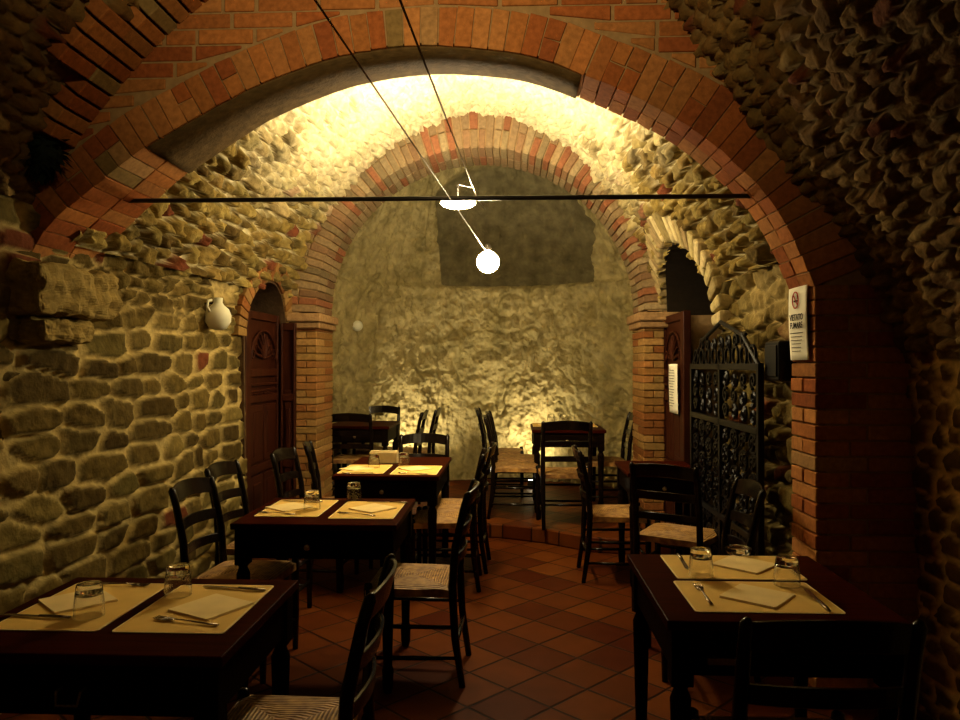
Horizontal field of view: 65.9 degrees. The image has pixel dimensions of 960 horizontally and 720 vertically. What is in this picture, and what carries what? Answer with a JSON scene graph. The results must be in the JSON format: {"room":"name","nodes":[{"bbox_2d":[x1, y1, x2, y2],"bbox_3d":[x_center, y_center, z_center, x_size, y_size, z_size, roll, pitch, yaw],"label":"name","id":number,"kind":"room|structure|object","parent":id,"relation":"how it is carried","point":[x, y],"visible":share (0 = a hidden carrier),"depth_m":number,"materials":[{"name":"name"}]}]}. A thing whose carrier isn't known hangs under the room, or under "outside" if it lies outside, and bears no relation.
{"room":"restaurant","nodes":[
{"label":"restaurant","id":0,"kind":"room"},
{"bbox_2d":[0,194,40,439],"bbox_3d":[-2.087,0.376,1.099,0.121,2.165,4.420,0,0,2],"label":"wall","id":1,"kind":"structure","parent":0,"point":[18,218],"depth_m":3.14,"materials":[{"name":"stone"}]},
{"bbox_2d":[0,247,247,713],"bbox_3d":[-1.828,0.468,4.489,0.109,2.025,3.834,0,0,7],"label":"wall","id":2,"kind":"structure","parent":0,"point":[97,434],"depth_m":3.89,"materials":[{"name":"stone"}]},
{"bbox_2d":[2,258,122,345],"bbox_3d":[-1.960,-0.248,3.445,0.271,0.370,0.681,0,0,2],"label":"corbel","id":3,"kind":"object","parent":2,"relation":"attached to","point":[43,293],"visible":0.92,"depth_m":3.28,"materials":[{"name":"stone"}]},
{"bbox_2d":[205,298,231,329],"bbox_3d":[-1.732,-0.303,4.856,0.193,0.210,0.169,0,0,-34],"label":"ceramic jug","id":4,"kind":"object","parent":2,"relation":"attached to","point":[218,316],"visible":0.98,"depth_m":4.81,"materials":[{"name":"beige ceramic"}]},
{"bbox_2d":[228,263,292,335],"bbox_3d":[-1.716,-0.466,5.819,0.280,0.592,1.131,0,0,6],"label":"trim","id":5,"kind":"structure","parent":2,"relation":"attached to","point":[245,299],"depth_m":5.42,"materials":[{"name":"brick"}]},
{"bbox_2d":[237,281,285,505],"bbox_3d":[-1.827,0.427,5.822,0.397,2.124,0.870,0,0,2],"label":"trim","id":6,"kind":"structure","parent":2,"relation":"attached to","point":[269,300],"depth_m":6.04,"materials":[{"name":"stone"}]},
{"bbox_2d":[245,310,280,512],"bbox_3d":[-1.718,0.559,5.836,0.063,1.860,0.840,0,0,2],"label":"door","id":7,"kind":"structure","parent":2,"relation":"in","point":[263,339],"depth_m":5.78,"materials":[{"name":"brown wood"}]},
{"bbox_2d":[280,323,296,497],"bbox_3d":[-1.599,0.592,6.178,0.120,1.800,0.055,0,0,2],"label":"door","id":8,"kind":"structure","parent":2,"relation":"in","point":[288,330],"depth_m":6.16,"materials":[{"name":"brown wood"}]},
{"bbox_2d":[71,74,777,303],"bbox_3d":[-0.168,-1.297,4.881,3.479,1.682,2.920,0,0,2],"label":"ceiling","id":9,"kind":"structure","parent":0,"point":[320,147],"depth_m":5.07,"materials":[{"name":"stone"}]},
{"bbox_2d":[1,0,918,687],"bbox_3d":[-0.026,-0.627,3.462,4.350,4.200,0.518,0,0,2],"label":"wall","id":10,"kind":"structure","parent":0,"point":[601,12],"depth_m":3.23,"materials":[{"name":"brick"}]},
{"bbox_2d":[30,6,864,288],"bbox_3d":[-0.250,-0.923,3.477,3.846,1.230,0.528,0,0,2],"label":"arch","id":11,"kind":"object","parent":10,"relation":"attached to","point":[193,139],"visible":0.88,"depth_m":3.26,"materials":[{"name":"brick"}]},
{"bbox_2d":[129,194,749,202],"bbox_3d":[-0.287,-0.755,3.461,3.026,0.063,0.022,0,0,6],"label":"rod","id":12,"kind":"object","parent":11,"relation":"attached to","point":[629,196],"visible":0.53,"depth_m":3.44,"materials":[{"name":"metal"}]},
{"bbox_2d":[796,299,825,550],"bbox_3d":[1.656,0.584,3.268,0.414,1.777,0.240,0,0,2],"label":"trim","id":13,"kind":"structure","parent":10,"relation":"attached to","point":[817,299],"depth_m":3.19,"materials":[{"name":"brown brick"}]},
{"bbox_2d":[0,537,932,719],"bbox_3d":[-0.127,1.527,3.999,4.600,0.100,10.600,0,0,2],"label":"floor","id":14,"kind":"structure","parent":0,"point":[546,643],"depth_m":3.72,"materials":[{"name":"tile"}]},
{"bbox_2d":[0,577,297,719],"bbox_3d":[-0.975,1.089,2.095,0.740,0.750,0.664,0,0,2],"label":"dining table","id":15,"kind":"object","parent":14,"relation":"on","point":[81,675],"visible":0.84,"depth_m":1.81,"materials":[{"name":"brown wood"}]},
{"bbox_2d":[0,583,163,631],"bbox_3d":[-1.146,0.713,2.157,0.300,0.003,0.420,0,0,2],"label":"placemat","id":16,"kind":"object","parent":15,"relation":"on","point":[129,597],"visible":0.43,"depth_m":2.07,"materials":[{"name":"paper"}]},
{"bbox_2d":[0,613,70,617],"bbox_3d":[-1.232,0.705,2.045,0.212,0.008,0.016,0,0,7],"label":"knife","id":17,"kind":"object","parent":16,"relation":"on","point":[6,614],"visible":1,"depth_m":2.04,"materials":[{"name":"metal"}]},
{"bbox_2d":[38,591,118,613],"bbox_3d":[-1.186,0.709,2.186,0.170,0.006,0.170,0,-1,45],"label":"napkin","id":18,"kind":"object","parent":16,"relation":"on","point":[63,603],"visible":0.67,"depth_m":2.16,"materials":[{"name":"paper"}]},
{"bbox_2d":[73,580,104,619],"bbox_3d":[-1.086,0.664,2.056,0.080,0.090,0.080,0,0,2],"label":"tumbler","id":19,"kind":"object","parent":16,"relation":"on","point":[89,601],"visible":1,"depth_m":2.03,"materials":[{"name":"clear glass"}]},
{"bbox_2d":[102,583,150,585],"bbox_3d":[-1.141,0.708,2.338,0.200,0.007,0.024,0,0,4],"label":"fork","id":20,"kind":"object","parent":16,"relation":"on","point":[133,584],"visible":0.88,"depth_m":2.33,"materials":[{"name":"metal"}]},
{"bbox_2d":[112,584,273,633],"bbox_3d":[-0.808,0.713,2.139,0.300,0.003,0.420,0,0,2],"label":"placemat","id":21,"kind":"object","parent":15,"relation":"on","point":[142,622],"visible":0.77,"depth_m":2.05,"materials":[{"name":"paper"}]},
{"bbox_2d":[164,562,191,598],"bbox_3d":[-0.915,0.666,2.243,0.080,0.090,0.080,0,0,2],"label":"tumbler","id":22,"kind":"object","parent":21,"relation":"on","point":[178,581],"visible":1,"depth_m":2.21,"materials":[{"name":"clear glass"}]},
{"bbox_2d":[153,615,218,625],"bbox_3d":[-0.794,0.706,2.002,0.200,0.007,0.024,0,0,17],"label":"fork","id":23,"kind":"object","parent":21,"relation":"on","point":[165,618],"visible":1,"depth_m":2.01,"materials":[{"name":"metal"}]},
{"bbox_2d":[168,594,254,620],"bbox_3d":[-0.770,0.709,2.127,0.170,0.006,0.170,0,0,31],"label":"napkin","id":24,"kind":"object","parent":21,"relation":"on","point":[213,606],"visible":1,"depth_m":2.11,"materials":[{"name":"paper"}]},
{"bbox_2d":[202,585,265,590],"bbox_3d":[-0.764,0.707,2.299,0.212,0.008,0.015,0,0,12],"label":"knife","id":25,"kind":"object","parent":21,"relation":"on","point":[212,586],"visible":1,"depth_m":2.29,"materials":[{"name":"metal"}]},
{"bbox_2d":[168,475,299,683],"bbox_3d":[-1.201,1.032,3.608,0.509,0.890,0.450,0,0,6],"label":"dining chair","id":26,"kind":"object","parent":14,"relation":"on","point":[259,569],"visible":0.62,"depth_m":3.65,"materials":[{"name":"brown wood"}]},
{"bbox_2d":[204,459,312,607],"bbox_3d":[-1.273,1.036,4.245,0.509,0.890,0.450,0,0,5],"label":"dining chair","id":27,"kind":"object","parent":14,"relation":"on","point":[217,469],"visible":0.28,"depth_m":4.36,"materials":[{"name":"brown wood"}]},
{"bbox_2d":[286,313,337,497],"bbox_3d":[-1.465,0.551,6.511,0.290,1.885,0.650,0,0,2],"label":"pier","id":28,"kind":"object","parent":14,"relation":"on","point":[314,391],"visible":0.69,"depth_m":6.27,"materials":[{"name":"brick"}]},
{"bbox_2d":[227,553,396,719],"bbox_3d":[-0.486,1.021,2.042,0.509,0.890,0.450,0,0,1],"label":"dining chair","id":29,"kind":"object","parent":14,"relation":"on","point":[369,626],"visible":1,"depth_m":2.09,"materials":[{"name":"brown wood"}]},
{"bbox_2d":[270,446,358,591],"bbox_3d":[-1.113,1.041,4.956,0.509,0.890,0.450,0,0,6],"label":"dining chair","id":30,"kind":"object","parent":14,"relation":"on","point":[279,454],"visible":0.38,"depth_m":5.02,"materials":[{"name":"brown wood"}]},
{"bbox_2d":[230,498,414,693],"bbox_3d":[-0.722,1.099,3.557,0.740,0.750,0.661,0,0,2],"label":"dining table","id":31,"kind":"object","parent":14,"relation":"on","point":[320,537],"visible":0.7,"depth_m":3.27,"materials":[{"name":"brown wood"}]},
{"bbox_2d":[254,500,337,516],"bbox_3d":[-0.888,0.723,3.620,0.300,0.003,0.420,0,0,2],"label":"placemat","id":32,"kind":"object","parent":31,"relation":"on","point":[326,504],"visible":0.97,"depth_m":3.52,"materials":[{"name":"paper"}]},
{"bbox_2d":[256,511,295,514],"bbox_3d":[-0.954,0.716,3.467,0.200,0.007,0.024,0,0,17],"label":"fork","id":33,"kind":"object","parent":32,"relation":"on","point":[256,511],"visible":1,"depth_m":3.47,"materials":[{"name":"metal"}]},
{"bbox_2d":[265,502,303,511],"bbox_3d":[-0.931,0.719,3.619,0.170,0.006,0.170,0,-1,41],"label":"napkin","id":34,"kind":"object","parent":32,"relation":"on","point":[293,506],"visible":0.78,"depth_m":3.59,"materials":[{"name":"paper"}]},
{"bbox_2d":[303,490,319,510],"bbox_3d":[-0.811,0.675,3.573,0.080,0.090,0.080,0,0,2],"label":"tumbler","id":35,"kind":"object","parent":32,"relation":"on","point":[311,497],"visible":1,"depth_m":3.54,"materials":[{"name":"clear glass"}]},
{"bbox_2d":[346,482,361,500],"bbox_3d":[-0.653,0.679,3.837,0.080,0.090,0.080,0,0,2],"label":"tumbler","id":36,"kind":"object","parent":31,"relation":"on","point":[353,493],"visible":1,"depth_m":3.81,"materials":[{"name":"clear glass"}]},
{"bbox_2d":[328,501,404,518],"bbox_3d":[-0.535,0.722,3.570,0.300,0.003,0.420,0,0,2],"label":"placemat","id":37,"kind":"object","parent":31,"relation":"on","point":[389,514],"visible":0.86,"depth_m":3.50,"materials":[{"name":"paper"}]},
{"bbox_2d":[337,511,375,515],"bbox_3d":[-0.575,0.716,3.444,0.200,0.007,0.024,0,0,21],"label":"fork","id":38,"kind":"object","parent":37,"relation":"on","point":[338,511],"visible":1,"depth_m":3.44,"materials":[{"name":"metal"}]},
{"bbox_2d":[348,503,396,513],"bbox_3d":[-0.519,0.719,3.588,0.170,0.006,0.170,0,-1,40],"label":"napkin","id":39,"kind":"object","parent":37,"relation":"on","point":[369,508],"visible":1,"depth_m":3.56,"materials":[{"name":"paper"}]},
{"bbox_2d":[367,501,407,502],"bbox_3d":[-0.469,0.717,3.742,0.212,0.008,0.015,0,0,10],"label":"knife","id":40,"kind":"object","parent":37,"relation":"on","point":[367,501],"visible":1,"depth_m":3.73,"materials":[{"name":"metal"}]},
{"bbox_2d":[302,440,372,568],"bbox_3d":[-1.044,1.044,5.443,0.509,0.890,0.450,0,0,-10],"label":"dining chair","id":41,"kind":"object","parent":14,"relation":"on","point":[308,446],"visible":0.31,"depth_m":5.30,"materials":[{"name":"brown wood"}]},
{"bbox_2d":[332,457,450,592],"bbox_3d":[-0.578,1.110,5.142,0.680,0.750,1.001,0,0,2],"label":"dining table","id":42,"kind":"object","parent":14,"relation":"on","point":[427,488],"visible":0.7,"depth_m":4.68,"materials":[{"name":"brown wood"}]},
{"bbox_2d":[337,465,392,473],"bbox_3d":[-0.766,0.732,4.969,0.300,0.003,0.420,0,0,2],"label":"placemat","id":43,"kind":"object","parent":42,"relation":"on","point":[383,468],"visible":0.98,"depth_m":4.89,"materials":[{"name":"paper"}]},
{"bbox_2d":[339,466,373,471],"bbox_3d":[-0.826,0.728,4.960,0.170,0.006,0.170,0,-1,42],"label":"napkin","id":44,"kind":"object","parent":43,"relation":"on","point":[354,468],"visible":1,"depth_m":4.94,"materials":[{"name":"paper"}]},
{"bbox_2d":[368,454,379,467],"bbox_3d":[-0.720,0.684,5.030,0.080,0.090,0.080,0,0,2],"label":"tumbler","id":45,"kind":"object","parent":43,"relation":"on","point":[374,461],"visible":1,"depth_m":5.00,"materials":[{"name":"clear glass"}]},
{"bbox_2d":[369,450,398,463],"bbox_3d":[-0.686,0.692,5.286,0.200,0.088,0.070,0,0,2],"label":"box","id":46,"kind":"object","parent":42,"relation":"on","point":[385,456],"visible":0.84,"depth_m":5.25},
{"bbox_2d":[390,466,441,474],"bbox_3d":[-0.418,0.732,4.921,0.300,0.003,0.420,0,0,2],"label":"placemat","id":47,"kind":"object","parent":42,"relation":"on","point":[435,469],"visible":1,"depth_m":4.84,"materials":[{"name":"paper"}]},
{"bbox_2d":[398,452,409,465],"bbox_3d":[-0.527,0.685,5.129,0.080,0.090,0.080,0,0,2],"label":"tumbler","id":48,"kind":"object","parent":47,"relation":"on","point":[403,460],"visible":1,"depth_m":5.10,"materials":[{"name":"clear glass"}]},
{"bbox_2d":[398,466,431,470],"bbox_3d":[-0.433,0.728,4.960,0.170,0.006,0.170,0,0,-35],"label":"napkin","id":49,"kind":"object","parent":47,"relation":"on","point":[413,468],"visible":1,"depth_m":4.94,"materials":[{"name":"paper"}]},
{"bbox_2d":[364,478,479,688],"bbox_3d":[-0.257,1.031,3.530,0.509,0.890,0.450,0,0,4],"label":"dining chair","id":50,"kind":"object","parent":14,"relation":"on","point":[412,581],"visible":0.72,"depth_m":3.34,"materials":[{"name":"brown wood"}]},
{"bbox_2d":[399,433,449,534],"bbox_3d":[-0.466,1.047,5.874,0.450,0.890,0.509,0,0,2],"label":"dining chair","id":51,"kind":"object","parent":14,"relation":"on","point":[415,437],"visible":0.14,"depth_m":6.08,"materials":[{"name":"brown wood"}]},
{"bbox_2d":[409,447,488,591],"bbox_3d":[-0.191,1.040,4.923,0.509,0.890,0.450,0,0,1],"label":"dining chair","id":52,"kind":"object","parent":14,"relation":"on","point":[446,518],"visible":0.76,"depth_m":4.73,"materials":[{"name":"brown wood"}]},
{"bbox_2d":[422,441,496,573],"bbox_3d":[-0.133,1.043,5.343,0.509,0.890,0.450,0,0,4],"label":"dining chair","id":53,"kind":"object","parent":14,"relation":"on","point":[443,503],"visible":0.64,"depth_m":5.16,"materials":[{"name":"brown wood"}]},
{"bbox_2d":[571,444,650,582],"bbox_3d":[0.886,1.042,5.110,0.509,0.890,0.450,0,0,2],"label":"dining chair","id":54,"kind":"object","parent":14,"relation":"on","point":[591,513],"visible":0.78,"depth_m":4.92,"materials":[{"name":"brown wood"}]},
{"bbox_2d":[615,461,702,586],"bbox_3d":[1.221,1.109,5.084,0.500,0.750,0.641,0,0,2],"label":"dining table","id":55,"kind":"object","parent":14,"relation":"on","point":[661,484],"visible":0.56,"depth_m":4.83,"materials":[{"name":"brown wood"}]},
{"bbox_2d":[629,462,717,611],"bbox_3d":[1.168,1.037,4.409,0.450,0.890,0.509,0,0,34],"label":"dining chair","id":56,"kind":"object","parent":14,"relation":"on","point":[658,532],"visible":0.79,"depth_m":4.28,"materials":[{"name":"brown wood"}]},
{"bbox_2d":[649,476,766,682],"bbox_3d":[1.092,1.031,3.589,0.509,0.890,0.450,0,0,2],"label":"dining chair","id":57,"kind":"object","parent":14,"relation":"on","point":[752,488],"visible":0.37,"depth_m":3.62,"materials":[{"name":"brown wood"}]},
{"bbox_2d":[627,554,909,719],"bbox_3d":[0.858,1.091,2.368,0.660,0.750,0.720,0,0,2],"label":"dining table","id":58,"kind":"object","parent":14,"relation":"on","point":[692,643],"visible":0.64,"depth_m":2.05,"materials":[{"name":"brown wood"}]},
{"bbox_2d":[660,555,806,580],"bbox_3d":[0.863,0.716,2.559,0.420,0.003,0.300,0,0,2],"label":"placemat","id":59,"kind":"object","parent":58,"relation":"on","point":[673,562],"visible":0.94,"depth_m":2.50,"materials":[{"name":"paper"}]},
{"bbox_2d":[677,553,688,569],"bbox_3d":[0.715,0.709,2.608,0.016,0.008,0.212,0,0,6],"label":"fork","id":60,"kind":"object","parent":59,"relation":"on","point":[685,565],"visible":0.92,"depth_m":2.61,"materials":[{"name":"metal"}]},
{"bbox_2d":[688,546,713,578],"bbox_3d":[0.730,0.667,2.444,0.080,0.090,0.080,0,0,2],"label":"tumbler","id":61,"kind":"object","parent":59,"relation":"on","point":[700,559],"visible":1,"depth_m":2.41,"materials":[{"name":"clear glass"}]},
{"bbox_2d":[713,555,774,574],"bbox_3d":[0.921,0.712,2.576,0.170,0.006,0.170,0,-1,-45],"label":"napkin","id":62,"kind":"object","parent":59,"relation":"on","point":[733,562],"visible":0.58,"depth_m":2.56,"materials":[{"name":"paper"}]},
{"bbox_2d":[725,544,751,555],"bbox_3d":[0.954,0.705,2.732,0.096,0.026,0.096,0,0,2],"label":"glass ashtray","id":63,"kind":"object","parent":58,"relation":"on","point":[733,549],"visible":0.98,"depth_m":2.72,"materials":[{"name":"clear glass"}]},
{"bbox_2d":[673,581,845,613],"bbox_3d":[0.826,0.713,2.234,0.420,0.003,0.300,0,0,2],"label":"placemat","id":64,"kind":"object","parent":58,"relation":"on","point":[802,603],"visible":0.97,"depth_m":2.19,"materials":[{"name":"paper"}]},
{"bbox_2d":[693,583,712,604],"bbox_3d":[0.678,0.708,2.245,0.024,0.007,0.200,0,0,4],"label":"fork","id":65,"kind":"object","parent":64,"relation":"on","point":[697,587],"visible":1,"depth_m":2.25,"materials":[{"name":"metal"}]},
{"bbox_2d":[719,583,795,609],"bbox_3d":[0.835,0.709,2.226,0.170,0.006,0.170,0,-1,42],"label":"napkin","id":66,"kind":"object","parent":64,"relation":"on","point":[744,593],"visible":1,"depth_m":2.21,"materials":[{"name":"paper"}]},
{"bbox_2d":[773,554,800,587],"bbox_3d":[0.972,0.666,2.344,0.080,0.090,0.080,0,0,2],"label":"tumbler","id":67,"kind":"object","parent":64,"relation":"on","point":[786,567],"visible":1,"depth_m":2.31,"materials":[{"name":"clear glass"}]},
{"bbox_2d":[803,588,830,611],"bbox_3d":[0.996,0.706,2.189,0.016,0.008,0.212,0,0,6],"label":"knife","id":68,"kind":"object","parent":64,"relation":"on","point":[809,592],"visible":1,"depth_m":2.16,"materials":[{"name":"metal"}]},
{"bbox_2d":[691,616,927,719],"bbox_3d":[0.802,1.020,1.875,0.450,0.890,0.509,0,0,2],"label":"dining chair","id":69,"kind":"object","parent":14,"relation":"on","point":[788,636],"visible":0.96,"depth_m":1.66,"materials":[{"name":"brown wood"}]},
{"bbox_2d":[0,0,959,352],"bbox_3d":[-0.193,-1.052,1.024,3.820,2.029,4.415,0,0,2],"label":"ceiling","id":70,"kind":"structure","parent":0,"point":[861,98],"depth_m":2.70,"materials":[{"name":"stone"}]},
{"bbox_2d":[42,0,207,146],"bbox_3d":[-1.506,-1.343,3.074,0.789,0.801,0.394,0,0,2],"label":"brick band","id":71,"kind":"object","parent":70,"relation":"attached to","point":[99,9],"visible":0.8,"depth_m":3.10,"materials":[{"name":"brown brick"}]},
{"bbox_2d":[20,122,72,185],"bbox_3d":[-1.884,-0.893,3.192,0.256,0.294,0.218,0,0,2],"label":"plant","id":72,"kind":"object","parent":71,"relation":"hanging from","point":[46,152],"visible":0.66,"depth_m":3.15,"materials":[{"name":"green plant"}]},
{"bbox_2d":[314,0,485,250],"bbox_3d":[-0.210,-0.732,2.665,0.006,0.094,5.112,0,0,6],"label":"cable","id":73,"kind":"object","parent":70,"relation":"hanging from","point":[315,1],"visible":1,"depth_m":2.00,"materials":[{"name":"metal"}]},
{"bbox_2d":[477,243,498,272],"bbox_3d":[0.056,-0.716,5.207,0.156,0.207,0.156,0,0,2],"label":"pendant lamp","id":74,"kind":"object","parent":73,"relation":"hanging from","point":[487,261],"visible":0.99,"depth_m":5.16,"materials":[{"name":"white glass"}]},
{"bbox_2d":[485,243,490,250],"bbox_3d":[0.056,-0.794,5.208,0.048,0.052,0.048,0,0,2],"label":"socket","id":75,"kind":"object","parent":74,"relation":"attached to","point":[487,247],"depth_m":5.19,"materials":[{"name":"metal"}]},
{"bbox_2d":[399,0,484,208],"bbox_3d":[-0.084,-0.962,3.470,0.021,0.949,6.887,0,0,2],"label":"cable","id":76,"kind":"object","parent":70,"relation":"hanging from","point":[400,1],"visible":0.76,"depth_m":1.92,"materials":[{"name":"metal"}]},
{"bbox_2d":[440,184,475,209],"bbox_3d":[-0.143,-1.067,4.818,0.230,0.154,0.230,0,0,2],"label":"pendant lamp","id":77,"kind":"object","parent":76,"relation":"hanging from","point":[448,204],"visible":0.67,"depth_m":4.78,"materials":[{"name":"beige"}]},
{"bbox_2d":[292,113,721,526],"bbox_3d":[0.021,-0.625,7.443,4.100,4.250,2.507,0,0,2],"label":"wall","id":78,"kind":"structure","parent":0,"point":[531,338],"depth_m":8.25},
{"bbox_2d":[353,321,362,330],"bbox_3d":[-1.289,-0.359,7.756,0.110,0.110,0.065,0,0,2],"label":"wall fitting","id":79,"kind":"object","parent":78,"relation":"attached to","point":[357,325],"visible":1,"depth_m":7.74,"materials":[{"name":"ceramic"}]},
{"bbox_2d":[291,111,666,315],"bbox_3d":[0.000,-1.249,6.485,3.374,1.688,0.560,0,0,2],"label":"arch","id":80,"kind":"object","parent":78,"relation":"attached to","point":[627,256],"visible":0.71,"depth_m":6.26,"materials":[{"name":"brick"}]},
{"bbox_2d":[333,479,717,554],"bbox_3d":[-0.031,1.439,7.370,3.900,0.119,3.658,0,0,2],"label":"floor","id":81,"kind":"structure","parent":0,"point":[563,523],"depth_m":6.29,"materials":[{"name":"ceramic"}]},
{"bbox_2d":[331,413,372,492],"bbox_3d":[-1.196,0.935,7.056,0.450,0.890,0.509,0,0,2],"label":"dining chair","id":82,"kind":"object","parent":81,"relation":"on","point":[340,459],"visible":0.55,"depth_m":6.87,"materials":[{"name":"brown wood"}]},
{"bbox_2d":[332,421,399,495],"bbox_3d":[-1.154,1.005,7.340,0.620,0.750,0.721,0,0,2],"label":"dining table","id":83,"kind":"object","parent":81,"relation":"on","point":[384,432],"visible":0.44,"depth_m":7.03,"materials":[{"name":"brown wood"}]},
{"bbox_2d":[352,405,400,453],"bbox_3d":[-1.081,0.940,7.854,0.450,0.890,0.509,0,0,2],"label":"dining chair","id":84,"kind":"object","parent":81,"relation":"on","point":[379,408],"visible":0.31,"depth_m":8.05,"materials":[{"name":"brown wood"}]},
{"bbox_2d":[409,410,428,503],"bbox_3d":[-0.760,0.936,7.274,0.509,0.890,0.450,0,0,2],"label":"dining chair","id":85,"kind":"object","parent":81,"relation":"on","point":[423,415],"visible":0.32,"depth_m":7.12,"materials":[{"name":"brown wood"}]},
{"bbox_2d":[398,407,441,453],"bbox_3d":[-0.652,0.939,7.699,0.509,0.890,0.450,0,0,2],"label":"dining chair","id":86,"kind":"object","parent":81,"relation":"on","point":[434,423],"visible":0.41,"depth_m":7.57,"materials":[{"name":"brown wood"}]},
{"bbox_2d":[474,407,523,497],"bbox_3d":[0.195,0.939,7.643,0.509,0.890,0.450,0,0,2],"label":"dining chair","id":87,"kind":"object","parent":81,"relation":"on","point":[481,426],"visible":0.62,"depth_m":7.45,"materials":[{"name":"brown wood"}]},
{"bbox_2d":[485,410,533,506],"bbox_3d":[0.302,0.935,7.107,0.509,0.890,0.450,0,0,2],"label":"dining chair","id":88,"kind":"object","parent":81,"relation":"on","point":[502,457],"visible":0.52,"depth_m":6.92,"materials":[{"name":"brown wood"}]},
{"bbox_2d":[482,414,539,519],"bbox_3d":[0.269,0.931,6.568,0.509,0.890,0.450,0,0,2],"label":"dining chair","id":89,"kind":"object","parent":81,"relation":"on","point":[502,466],"visible":0.91,"depth_m":6.37,"materials":[{"name":"brown wood"}]},
{"bbox_2d":[538,421,592,530],"bbox_3d":[0.706,0.929,6.133,0.450,0.890,0.509,0,0,2],"label":"dining chair","id":90,"kind":"object","parent":81,"relation":"on","point":[544,472],"visible":0.81,"depth_m":5.96,"materials":[{"name":"brown wood"}]},
{"bbox_2d":[530,424,605,512],"bbox_3d":[0.811,1.002,6.934,0.660,0.750,0.721,0,0,2],"label":"dining table","id":91,"kind":"object","parent":81,"relation":"on","point":[599,432],"visible":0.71,"depth_m":6.61,"materials":[{"name":"brown wood"}]},
{"bbox_2d":[559,414,566,420],"bbox_3d":[0.816,0.580,7.275,0.080,0.090,0.080,0,0,2],"label":"tumbler","id":92,"kind":"object","parent":91,"relation":"on","point":[562,417],"visible":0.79,"depth_m":7.25,"materials":[{"name":"clear glass"}]},
{"bbox_3d":[0.659,0.627,7.161,0.300,0.003,0.420,0,0,2],"label":"placemat","id":93,"kind":"object","parent":91,"relation":"on","visible":0},
{"bbox_2d":[547,414,554,421],"bbox_3d":[0.698,0.580,7.275,0.080,0.090,0.080,0,0,2],"label":"tumbler","id":94,"kind":"object","parent":93,"relation":"on","point":[550,417],"visible":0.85,"depth_m":7.25,"materials":[{"name":"clear glass"}]},
{"bbox_2d":[581,412,633,503],"bbox_3d":[1.216,0.934,6.928,0.509,0.890,0.450,0,0,2],"label":"dining chair","id":95,"kind":"object","parent":81,"relation":"on","point":[609,461],"visible":0.45,"depth_m":6.91,"materials":[{"name":"brown wood"}]},
{"bbox_2d":[627,312,677,524],"bbox_3d":[1.497,0.551,6.383,0.360,1.885,0.650,0,0,2],"label":"pier","id":96,"kind":"object","parent":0,"point":[647,328],"visible":0.68,"depth_m":6.13,"materials":[{"name":"brick"}]},
{"bbox_2d":[717,263,798,555],"bbox_3d":[1.522,0.504,4.795,0.125,1.956,2.921,0,0,2],"label":"wall","id":97,"kind":"structure","parent":0,"point":[760,306],"depth_m":3.77,"materials":[{"name":"stone"}]},
{"bbox_2d":[662,311,690,554],"bbox_3d":[1.537,0.564,5.835,0.063,1.850,0.800,0,0,2],"label":"door","id":98,"kind":"structure","parent":97,"relation":"in","point":[677,337],"depth_m":5.62,"materials":[{"name":"brown wood"}]},
{"bbox_2d":[668,364,677,413],"bbox_3d":[1.478,0.218,5.674,0.015,0.376,0.300,0,0,2],"label":"paper notice","id":99,"kind":"object","parent":98,"relation":"attached to","point":[673,394],"visible":1,"depth_m":5.65,"materials":[{"name":"white paper"}]},
{"bbox_2d":[645,212,735,325],"bbox_3d":[1.447,-0.627,5.408,0.415,0.861,1.993,0,0,2],"label":"trim","id":100,"kind":"structure","parent":97,"relation":"attached to","point":[690,240],"depth_m":4.83,"materials":[{"name":"brick"}]},
{"bbox_2d":[665,243,777,513],"bbox_3d":[2.148,0.309,5.370,1.492,2.354,1.630,0,0,2],"label":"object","id":101,"kind":"structure","parent":97,"relation":"attached to","point":[686,289],"depth_m":6.00,"materials":[{"name":"paint"}]},
{"bbox_2d":[690,320,764,555],"bbox_3d":[1.408,0.607,4.319,0.030,1.680,1.395,0,0,2],"label":"iron gate","id":102,"kind":"object","parent":97,"relation":"attached to","point":[721,434],"visible":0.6,"depth_m":4.22,"materials":[{"name":"black metal"}]},
{"bbox_2d":[765,341,796,380],"bbox_3d":[1.441,0.005,3.550,0.097,0.190,0.195,0,0,2],"label":"wall box","id":103,"kind":"object","parent":97,"relation":"attached to","point":[778,362],"visible":0.91,"depth_m":3.46,"materials":[{"name":"black metal"}]},
{"bbox_2d":[791,285,920,708],"bbox_3d":[1.646,0.577,3.262,0.440,1.790,0.273,0,0,2],"label":"pillar","id":104,"kind":"structure","parent":0,"point":[806,541],"depth_m":3.13,"materials":[{"name":"brick"}]},
{"bbox_2d":[789,285,808,359],"bbox_3d":[1.410,-0.162,3.288,0.022,0.324,0.210,0,0,2],"label":"no smoking sign","id":105,"kind":"object","parent":104,"relation":"attached to","point":[798,328],"visible":1,"depth_m":3.27,"materials":[{"name":"white paper"}]},
{"bbox_2d":[790,332,802,351],"bbox_3d":[1.405,-0.080,3.288,0.001,0.083,0.150,0,0,2],"label":"print","id":106,"kind":"object","parent":105,"relation":"attached to","point":[796,338],"depth_m":3.30},
{"bbox_2d":[903,350,959,719],"bbox_3d":[1.724,0.702,0.929,0.108,1.510,4.415,0,0,2],"label":"wall","id":107,"kind":"structure","parent":0,"point":[934,388],"depth_m":2.96,"materials":[{"name":"stone"}]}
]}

